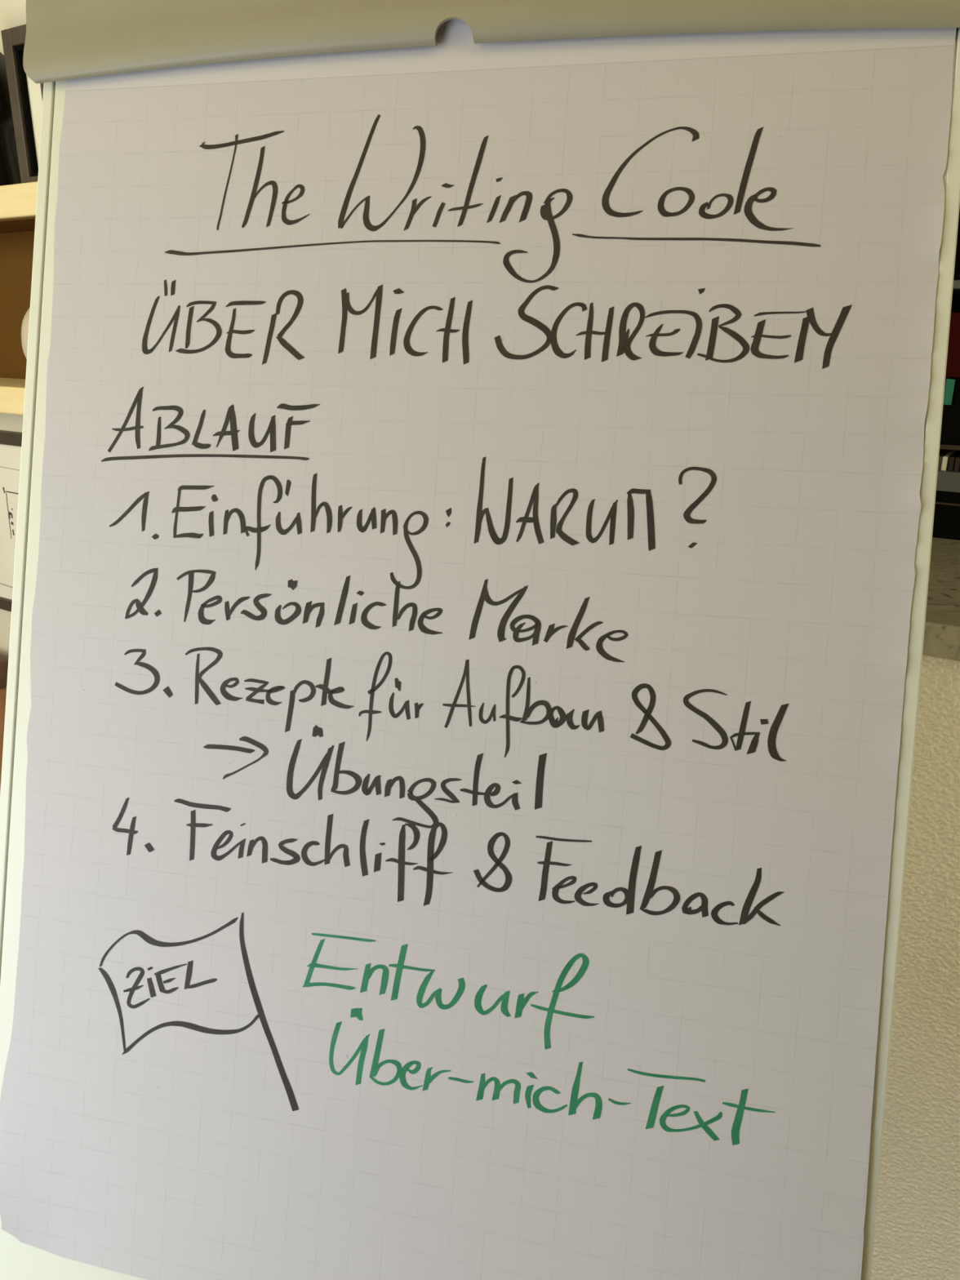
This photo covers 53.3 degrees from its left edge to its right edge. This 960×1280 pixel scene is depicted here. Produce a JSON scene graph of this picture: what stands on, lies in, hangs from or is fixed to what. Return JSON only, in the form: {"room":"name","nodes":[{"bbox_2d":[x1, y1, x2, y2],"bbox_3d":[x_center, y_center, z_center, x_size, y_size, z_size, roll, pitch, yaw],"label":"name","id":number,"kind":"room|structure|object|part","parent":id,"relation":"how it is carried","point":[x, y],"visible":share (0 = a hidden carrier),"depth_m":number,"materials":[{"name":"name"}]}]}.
{"room":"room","nodes":[
{"label":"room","id":0,"kind":"room"},
{"bbox_2d":[0,0,26,656],"bbox_3d":[-1.284,-0.528,2.190,2.600,2.700,0.140,12,22,31],"label":"wall","id":1,"kind":"structure","parent":0,"point":[12,12],"depth_m":1.87,"materials":[{"name":"beige paint"}]},
{"bbox_2d":[0,430,22,611],"bbox_3d":[-0.994,-0.243,1.983,0.800,0.380,0.022,12,22,31],"label":"binder","id":2,"kind":"object","parent":1,"relation":"attached to","point":[11,442],"visible":0.16,"depth_m":1.95,"materials":[{"name":"paper"}]},
{"bbox_2d":[0,181,37,415],"bbox_3d":[-0.980,-0.615,1.763,1.320,0.347,0.158,12,22,31],"label":"wall shelf","id":3,"kind":"object","parent":1,"relation":"attached to","point":[18,202],"visible":0.02,"depth_m":1.72,"materials":[{"name":"brown wood"}]},
{"bbox_2d":[0,52,21,186],"bbox_3d":[-0.823,-0.866,1.573,0.141,0.250,0.141,0,18,0],"label":"book","id":4,"kind":"object","parent":3,"relation":"on","point":[10,174],"visible":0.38,"depth_m":1.57,"materials":[{"name":"black paper"}]},
{"bbox_3d":[-0.941,-0.633,1.819,1.230,0.256,0.016,12,22,31],"label":"panel","id":5,"kind":"part","parent":3,"relation":"part of","materials":[{"name":"brown wood"}]},
{"bbox_2d":[0,24,44,183],"bbox_3d":[-0.699,-0.836,1.512,0.107,0.233,0.022,12,22,31],"label":"book","id":6,"kind":"object","parent":3,"relation":"on","point":[26,96],"visible":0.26,"depth_m":1.52,"materials":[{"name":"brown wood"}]},
{"bbox_2d":[21,307,30,359],"bbox_3d":[-0.686,-0.502,1.585,0.137,0.158,0.137,0,18,0],"label":"vase","id":7,"kind":"object","parent":3,"relation":"on","point":[24,327],"visible":0.06,"depth_m":1.54,"materials":[{"name":"beige ceramic"}]},
{"bbox_2d":[871,654,959,1279],"bbox_3d":[1.053,0.520,1.498,1.978,1.174,1.702,0,18,0],"label":"wall","id":8,"kind":"structure","parent":0,"point":[917,1233],"depth_m":1.27,"materials":[{"name":"beige paint"}]},
{"bbox_2d":[922,537,959,661],"bbox_3d":[1.052,-0.055,1.301,1.840,0.041,0.872,12,22,31],"label":"marble slab","id":9,"kind":"object","parent":8,"relation":"on","point":[942,623],"depth_m":1.21,"materials":[{"name":"grey stone"}]},
{"bbox_2d":[932,208,959,540],"bbox_3d":[1.105,-0.491,1.430,1.200,0.705,0.360,12,22,31],"label":"rack","id":10,"kind":"object","parent":9,"relation":"on","point":[946,525],"visible":0.02,"depth_m":1.55,"materials":[{"name":"black paint"}]},
{"bbox_2d":[938,448,946,455],"bbox_3d":[0.767,-0.302,1.594,0.008,0.022,0.128,12,22,31],"label":"case","id":11,"kind":"object","parent":10,"relation":"on","point":[941,451],"visible":0.03,"depth_m":1.60,"materials":[{"name":"grey"}]},
{"bbox_2d":[937,449,952,470],"bbox_3d":[0.774,-0.301,1.590,0.008,0.022,0.128,12,22,31],"label":"case","id":12,"kind":"object","parent":10,"relation":"on","point":[940,456],"visible":0.3,"depth_m":1.54,"materials":[{"name":"grey"}]},
{"bbox_2d":[941,449,958,471],"bbox_3d":[0.780,-0.300,1.585,0.008,0.022,0.128,12,22,31],"label":"case","id":13,"kind":"object","parent":10,"relation":"on","point":[945,461],"visible":0.52,"depth_m":1.54,"materials":[{"name":"beige"}]},
{"bbox_2d":[940,312,959,445],"bbox_3d":[0.848,-0.423,1.545,0.225,0.200,0.195,12,22,31],"label":"box file","id":14,"kind":"object","parent":10,"relation":"in","point":[950,426],"visible":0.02,"depth_m":1.50,"materials":[{"name":"black"}]},
{"bbox_2d":[943,378,955,404],"bbox_3d":[0.738,-0.390,1.504,0.003,0.040,0.014,-16,24,-39],"label":"sticky note","id":15,"kind":"object","parent":14,"relation":"attached to","point":[949,385],"visible":0.86,"depth_m":1.50,"materials":[{"name":"teal paper"}]},
{"bbox_2d":[947,450,959,471],"bbox_3d":[0.789,-0.298,1.580,0.008,0.022,0.128,12,22,31],"label":"case","id":16,"kind":"object","parent":10,"relation":"on","point":[952,460],"visible":0.8,"depth_m":1.53,"materials":[{"name":"black"}]},
{"bbox_3d":[1.199,-0.579,1.553,1.170,0.576,0.015,12,22,31],"label":"panel","id":17,"kind":"part","parent":10,"relation":"part of","materials":[{"name":"black paint"}]},
{"bbox_2d":[954,454,959,471],"bbox_3d":[0.796,-0.296,1.576,0.008,0.022,0.128,12,22,31],"label":"case","id":18,"kind":"object","parent":10,"relation":"on","point":[957,468],"visible":1,"depth_m":1.53,"materials":[{"name":"brown"}]},
{"bbox_3d":[-0.678,1.376,0.921,7.093,0.100,6.740,0,18,0],"label":"floor","id":19,"kind":"structure","parent":0,"visible":0},
{"bbox_2d":[0,653,8,791],"bbox_3d":[-1.332,0.466,2.115,0.547,0.863,0.505,12,22,31],"label":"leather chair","id":20,"kind":"object","parent":19,"relation":"on","point":[3,659],"visible":0.1,"depth_m":2.02,"materials":[{"name":"brown leather"}]},
{"bbox_3d":[-1.215,0.244,2.225,0.532,0.415,0.075,12,22,31],"label":"backrest","id":21,"kind":"part","parent":20,"relation":"part of","materials":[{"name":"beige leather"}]},
{"bbox_2d":[0,0,959,1279],"bbox_3d":[-0.049,0.410,0.822,0.690,1.800,0.788,4,19,12],"label":"flip chart","id":22,"kind":"object","parent":19,"relation":"on","point":[65,40],"visible":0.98,"depth_m":0.70,"materials":[{"name":"white metal"}]},
{"bbox_3d":[-0.371,0.026,0.773,0.009,1.018,0.340,4,19,12],"label":"edge rail","id":23,"kind":"part","parent":22,"relation":"part of","materials":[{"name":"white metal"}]},
{"bbox_2d":[0,18,956,1279],"bbox_3d":[-0.041,0.029,0.687,0.654,0.921,0.298,4,19,12],"label":"pad","id":24,"kind":"object","parent":22,"relation":"attached to","point":[481,505],"visible":1,"depth_m":0.68,"materials":[{"name":"paper"}]},
{"bbox_3d":[0.280,0.077,0.632,0.010,1.018,0.340,4,19,12],"label":"edge rail","id":25,"kind":"part","parent":22,"relation":"part of","materials":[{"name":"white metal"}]}
]}

